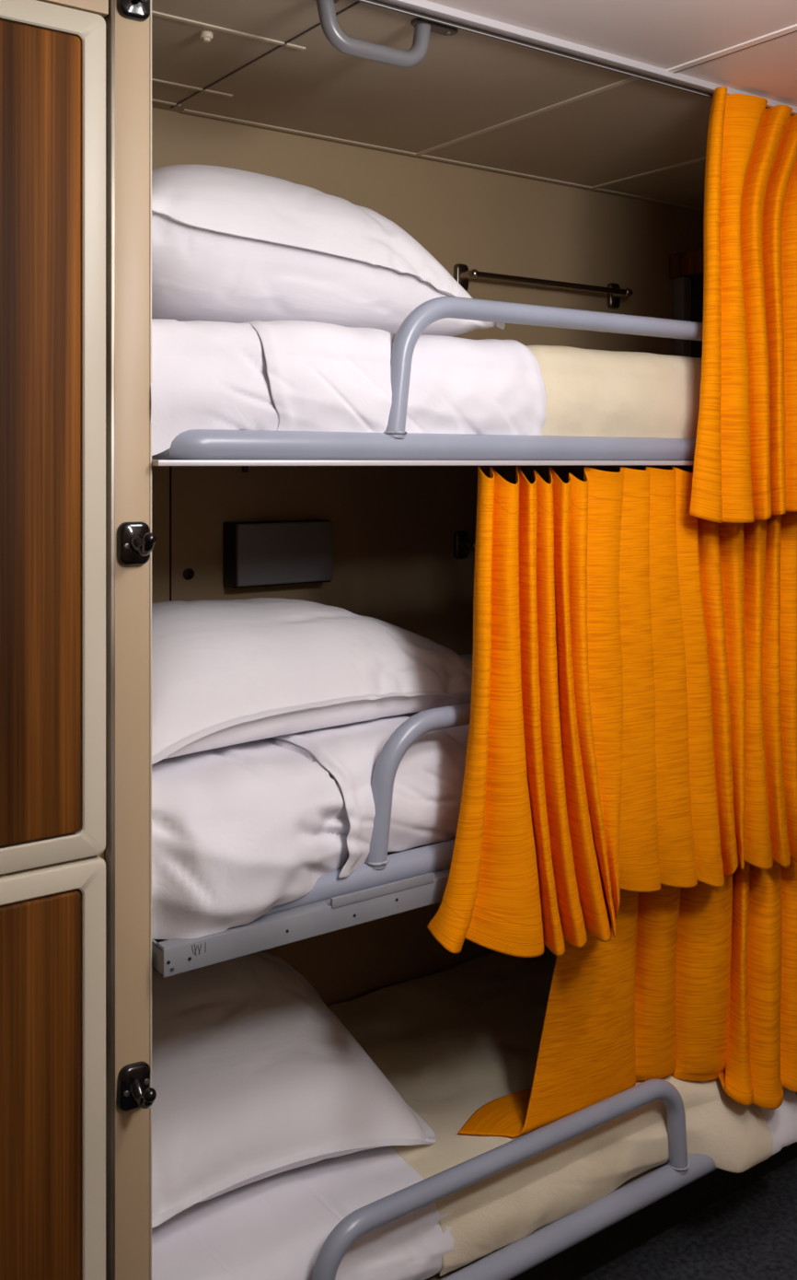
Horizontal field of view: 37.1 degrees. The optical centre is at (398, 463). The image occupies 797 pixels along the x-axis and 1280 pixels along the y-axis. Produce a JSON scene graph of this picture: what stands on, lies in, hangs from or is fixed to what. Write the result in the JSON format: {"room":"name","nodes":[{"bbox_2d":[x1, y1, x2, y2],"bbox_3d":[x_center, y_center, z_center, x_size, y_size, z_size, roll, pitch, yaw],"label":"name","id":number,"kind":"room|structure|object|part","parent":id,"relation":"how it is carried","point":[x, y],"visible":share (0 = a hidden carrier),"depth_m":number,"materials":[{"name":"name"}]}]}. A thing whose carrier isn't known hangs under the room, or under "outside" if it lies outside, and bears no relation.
{"room":"ship crew cabin","nodes":[
{"label":"ship crew cabin","id":0,"kind":"room"},
{"bbox_2d":[151,107,704,1005],"bbox_3d":[0.055,0.406,2.551,1.960,2.107,0.051,0,0,-36],"label":"wall","id":1,"kind":"structure","parent":0,"point":[395,563],"depth_m":2.49,"materials":[{"name":"paint"}]},
{"bbox_2d":[183,568,194,579],"bbox_3d":[-0.388,0.205,2.194,0.021,0.021,0.010,0,0,-36],"label":"plug","id":2,"kind":"object","parent":1,"relation":"attached to","point":[188,574],"visible":1,"depth_m":2.19,"materials":[{"name":"black rubber"}]},
{"bbox_2d":[223,519,333,588],"bbox_3d":[-0.229,0.172,2.279,0.212,0.122,0.058,0,0,-36],"label":"wall box","id":3,"kind":"object","parent":1,"relation":"attached to","point":[293,552],"visible":1,"depth_m":2.25,"materials":[{"name":"black plastic"}]},
{"bbox_2d":[151,702,470,977],"bbox_3d":[0.266,0.488,2.247,1.845,0.266,0.680,0,0,-36],"label":"bunk bed","id":4,"kind":"object","parent":1,"relation":"attached to","point":[387,884],"visible":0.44,"depth_m":1.62,"materials":[{"name":"grey metal"}]},
{"bbox_2d":[151,653,473,940],"bbox_3d":[0.262,0.494,2.224,1.828,0.196,0.673,0,0,-36],"label":"mattress","id":5,"kind":"object","parent":4,"relation":"on","point":[240,832],"visible":0.09,"depth_m":1.51,"materials":[{"name":"white fabric"}]},
{"bbox_2d":[151,597,472,764],"bbox_3d":[-0.212,0.305,1.945,0.733,0.176,0.523,0,0,-39],"label":"pillow","id":6,"kind":"object","parent":5,"relation":"on","point":[225,673],"visible":0.77,"depth_m":1.75,"materials":[{"name":"white fabric"}]},
{"bbox_2d":[272,711,469,878],"bbox_3d":[-0.019,0.475,2.031,0.648,0.175,0.646,0,0,-36],"label":"sheet","id":7,"kind":"object","parent":5,"relation":"on","point":[427,790],"visible":0.14,"depth_m":1.71,"materials":[{"name":"white fabric"}]},
{"bbox_3d":[0.261,0.575,2.257,1.840,0.040,0.658,0,0,-36],"label":"tube frame","id":8,"kind":"part","parent":4,"relation":"part of","materials":[{"name":"grey metal"}]},
{"bbox_3d":[0.273,0.460,1.879,0.786,0.209,0.031,0,0,-36],"label":"guard rail","id":9,"kind":"part","parent":4,"relation":"part of","materials":[{"name":"grey metal"}]},
{"bbox_3d":[0.259,0.578,2.260,1.805,0.018,0.621,0,0,-36],"label":"board","id":10,"kind":"part","parent":4,"relation":"part of","materials":[{"name":"brown"}]},
{"bbox_2d":[458,858,796,1137],"bbox_3d":[0.652,0.879,2.169,1.255,0.502,0.177,0,0,-31],"label":"curtain","id":11,"kind":"object","parent":4,"relation":"hanging from","point":[699,983],"visible":0.84,"depth_m":2.06,"materials":[{"name":"orange fabric"}]},
{"bbox_2d":[151,296,703,472],"bbox_3d":[0.261,-0.113,2.249,1.850,0.260,0.672,0,0,-36],"label":"bunk bed","id":12,"kind":"object","parent":1,"relation":"attached to","point":[394,447],"visible":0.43,"depth_m":1.70,"materials":[{"name":"grey metal"}]},
{"bbox_2d":[151,318,279,455],"bbox_3d":[0.252,-0.101,2.238,1.828,0.185,0.640,0,0,-36],"label":"mattress","id":13,"kind":"object","parent":12,"relation":"on","point":[206,375],"visible":0.28,"depth_m":1.50,"materials":[{"name":"white fabric"}]},
{"bbox_2d":[242,320,546,435],"bbox_3d":[-0.152,-0.118,1.941,0.502,0.166,0.637,0,0,-36],"label":"sheet","id":14,"kind":"object","parent":13,"relation":"on","point":[322,376],"visible":0.8,"depth_m":1.67,"materials":[{"name":"white fabric"}]},
{"bbox_2d":[151,164,505,336],"bbox_3d":[-0.216,-0.333,1.940,0.680,0.259,0.461,0,0,-36],"label":"pillow","id":15,"kind":"object","parent":14,"relation":"on","point":[229,245],"visible":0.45,"depth_m":1.76,"materials":[{"name":"white fabric"}]},
{"bbox_2d":[525,345,701,438],"bbox_3d":[0.506,-0.117,2.419,1.184,0.163,0.633,0,0,-36],"label":"blanket","id":16,"kind":"object","parent":13,"relation":"on","point":[590,392],"visible":0.47,"depth_m":1.94,"materials":[{"name":"beige fabric"}]},
{"bbox_3d":[0.264,-0.023,2.253,1.840,0.040,0.667,0,0,-36],"label":"tube frame","id":17,"kind":"part","parent":12,"relation":"part of","materials":[{"name":"grey metal"}]},
{"bbox_3d":[0.303,-0.138,1.889,0.796,0.209,0.031,0,0,-36],"label":"guard rail","id":18,"kind":"part","parent":12,"relation":"part of","materials":[{"name":"grey metal"}]},
{"bbox_2d":[427,465,796,957],"bbox_3d":[0.622,0.364,2.094,1.487,0.723,0.137,0,0,-38],"label":"curtain","id":19,"kind":"object","parent":12,"relation":"hanging from","point":[634,720],"visible":0.89,"depth_m":1.86,"materials":[{"name":"orange fabric"}]},
{"bbox_2d":[453,530,476,558],"bbox_3d":[0.341,0.177,2.690,0.504,0.060,0.060,0,0,-36],"label":"towel rail","id":20,"kind":"object","parent":1,"relation":"attached to","point":[462,543],"visible":0.35,"depth_m":2.56,"materials":[{"name":"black metal"}]},
{"bbox_3d":[0.154,0.174,2.547,0.024,0.024,0.048,0,0,-36],"label":"arm","id":21,"kind":"part","parent":20,"relation":"part of","materials":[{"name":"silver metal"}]},
{"bbox_2d":[453,263,633,308],"bbox_3d":[0.341,-0.402,2.690,0.504,0.060,0.060,0,0,-36],"label":"towel rail","id":22,"kind":"object","parent":1,"relation":"attached to","point":[462,274],"visible":0.94,"depth_m":2.65,"materials":[{"name":"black metal"}]},
{"bbox_3d":[0.154,-0.405,2.547,0.024,0.024,0.048,0,0,-36],"label":"arm","id":23,"kind":"part","parent":22,"relation":"part of","materials":[{"name":"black metal"}]},
{"bbox_3d":[0.535,-0.405,2.823,0.024,0.024,0.048,0,0,-36],"label":"arm","id":24,"kind":"part","parent":22,"relation":"part of","materials":[{"name":"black metal"}]},
{"bbox_2d":[312,1078,796,1279],"bbox_3d":[0.265,1.129,2.252,1.840,0.202,0.670,0,0,-36],"label":"bunk bed","id":25,"kind":"object","parent":1,"relation":"attached to","point":[641,1191],"visible":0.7,"depth_m":1.83,"materials":[{"name":"grey metal"}]},
{"bbox_2d":[151,943,796,1279],"bbox_3d":[0.034,1.145,2.060,1.266,0.165,0.673,0,0,-36],"label":"mattress","id":26,"kind":"object","parent":25,"relation":"on","point":[276,1227],"visible":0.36,"depth_m":1.70,"materials":[{"name":"white fabric"}]},
{"bbox_2d":[151,950,436,1227],"bbox_3d":[-0.300,0.936,1.917,0.575,0.254,0.526,0,0,-36],"label":"pillow","id":27,"kind":"object","parent":26,"relation":"on","point":[255,1077],"visible":0.62,"depth_m":1.80,"materials":[{"name":"white fabric"}]},
{"bbox_2d":[326,952,773,1276],"bbox_3d":[0.188,1.141,2.164,0.703,0.175,0.669,0,0,-36],"label":"blanket","id":28,"kind":"object","parent":26,"relation":"on","point":[454,1041],"visible":0.73,"depth_m":2.05,"materials":[{"name":"beige fabric"}]},
{"bbox_3d":[0.264,1.210,2.253,1.840,0.040,0.667,0,0,-36],"label":"tube frame","id":29,"kind":"part","parent":25,"relation":"part of","materials":[{"name":"grey metal"}]},
{"bbox_2d":[151,0,796,211],"bbox_3d":[0.324,-0.671,1.173,4.100,0.052,2.620,0,0,-36],"label":"ceiling","id":30,"kind":"structure","parent":0,"point":[475,100],"depth_m":1.99,"materials":[{"name":"beige"}]},
{"bbox_2d":[199,30,213,42],"bbox_3d":[-0.289,-0.641,1.783,0.020,0.014,0.020,0,0,-36],"label":"button","id":31,"kind":"object","parent":30,"relation":"attached to","point":[206,36],"visible":1,"depth_m":1.78,"materials":[{"name":"beige plastic"}]},
{"bbox_2d":[314,0,458,68],"bbox_3d":[-0.032,-0.611,1.690,0.290,0.075,0.026,0,0,-36],"label":"handle","id":32,"kind":"object","parent":30,"relation":"attached to","point":[337,38],"visible":1,"depth_m":1.68,"materials":[{"name":"grey metal"}]},
{"bbox_2d":[356,0,796,115],"bbox_3d":[0.459,-0.642,1.985,1.970,0.012,0.037,0,0,-36],"label":"rail","id":33,"kind":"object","parent":30,"relation":"attached to","point":[424,9],"depth_m":1.81,"materials":[{"name":"grey metal"}]},
{"bbox_2d":[689,86,796,523],"bbox_3d":[0.870,-0.273,2.241,1.003,0.746,0.085,0,0,-36],"label":"curtain","id":34,"kind":"object","parent":33,"relation":"hanging from","point":[745,468],"visible":0.98,"depth_m":2.04,"materials":[{"name":"orange fabric"}]},
{"bbox_2d":[669,247,704,358],"bbox_3d":[0.867,-0.361,2.845,0.176,0.322,0.415,0,0,-36],"label":"base cabinet","id":35,"kind":"object","parent":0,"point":[687,268],"visible":0.28,"depth_m":2.94,"materials":[{"name":"brown wood"}]},
{"bbox_3d":[0.870,-0.333,2.851,0.163,0.265,0.400,0,0,-36],"label":"frame","id":36,"kind":"part","parent":35,"relation":"part of","materials":[{"name":"grey metal"}]},
{"bbox_3d":[0.867,-0.492,2.845,0.176,0.060,0.415,0,0,-36],"label":"rail","id":37,"kind":"part","parent":35,"relation":"part of","materials":[{"name":"brown wood"}]},
{"bbox_3d":[0.829,-0.341,2.821,0.010,0.242,0.328,0,0,-36],"label":"panel","id":38,"kind":"part","parent":35,"relation":"part of","materials":[{"name":"black"}]},
{"bbox_2d":[578,1157,796,1279],"bbox_3d":[0.324,1.485,1.173,4.100,0.050,2.620,0,0,-36],"label":"floor","id":39,"kind":"structure","parent":0,"point":[750,1233],"depth_m":2.22,"materials":[{"name":"grey carpet"}]},
{"bbox_2d":[0,0,108,1279],"bbox_3d":[-0.710,0.407,1.502,0.490,2.105,0.574,0,0,-36],"label":"locker","id":40,"kind":"object","parent":39,"relation":"on","point":[52,52],"visible":1,"depth_m":1.37,"materials":[{"name":"paint"}]},
{"bbox_3d":[-0.542,0.927,1.276,0.410,0.850,0.012,0,0,-36],"label":"wood panel","id":41,"kind":"part","parent":40,"relation":"part of","materials":[{"name":"brown wood"}]},
{"bbox_3d":[-0.542,-0.034,1.276,0.410,0.934,0.012,0,0,-36],"label":"wood panel","id":42,"kind":"part","parent":40,"relation":"part of","materials":[{"name":"brown wood"}]},
{"bbox_3d":[-0.545,0.927,1.280,0.474,0.916,0.021,0,0,-36],"label":"door","id":43,"kind":"part","parent":40,"relation":"part of","materials":[{"name":"beige paint"}]},
{"bbox_3d":[-0.545,-0.034,1.280,0.474,0.998,0.021,0,0,-36],"label":"door","id":44,"kind":"part","parent":40,"relation":"part of","materials":[{"name":"beige paint"}]},
{"bbox_2d":[104,0,151,1279],"bbox_3d":[-0.346,0.407,1.464,0.053,2.106,0.082,0,0,-36],"label":"post","id":45,"kind":"object","parent":39,"relation":"on","point":[128,850],"visible":0.72,"depth_m":1.43,"materials":[{"name":"paint"}]},
{"bbox_2d":[116,0,150,22],"bbox_3d":[-0.305,-0.562,1.412,0.040,0.053,0.054,0,0,-36],"label":"coat hook","id":46,"kind":"object","parent":45,"relation":"attached to","point":[137,10],"visible":1,"depth_m":1.42,"materials":[{"name":"black"}]},
{"bbox_2d":[116,1060,156,1111],"bbox_3d":[-0.305,0.752,1.412,0.042,0.054,0.054,0,0,-36],"label":"coat hook","id":47,"kind":"object","parent":45,"relation":"attached to","point":[134,1091],"visible":1,"depth_m":1.42,"materials":[{"name":"black"}]},
{"bbox_2d":[116,521,156,566],"bbox_3d":[-0.305,0.097,1.412,0.040,0.053,0.054,0,0,-36],"label":"coat hook","id":48,"kind":"object","parent":45,"relation":"attached to","point":[135,541],"visible":1,"depth_m":1.42,"materials":[{"name":"black"}]},
{"bbox_2d":[510,1141,796,1279],"bbox_3d":[0.334,1.347,2.149,1.860,0.225,0.030,0,0,-36],"label":"baseboard","id":49,"kind":"structure","parent":39,"relation":"on","point":[588,1255],"depth_m":2.23,"materials":[{"name":"black"}]}
]}

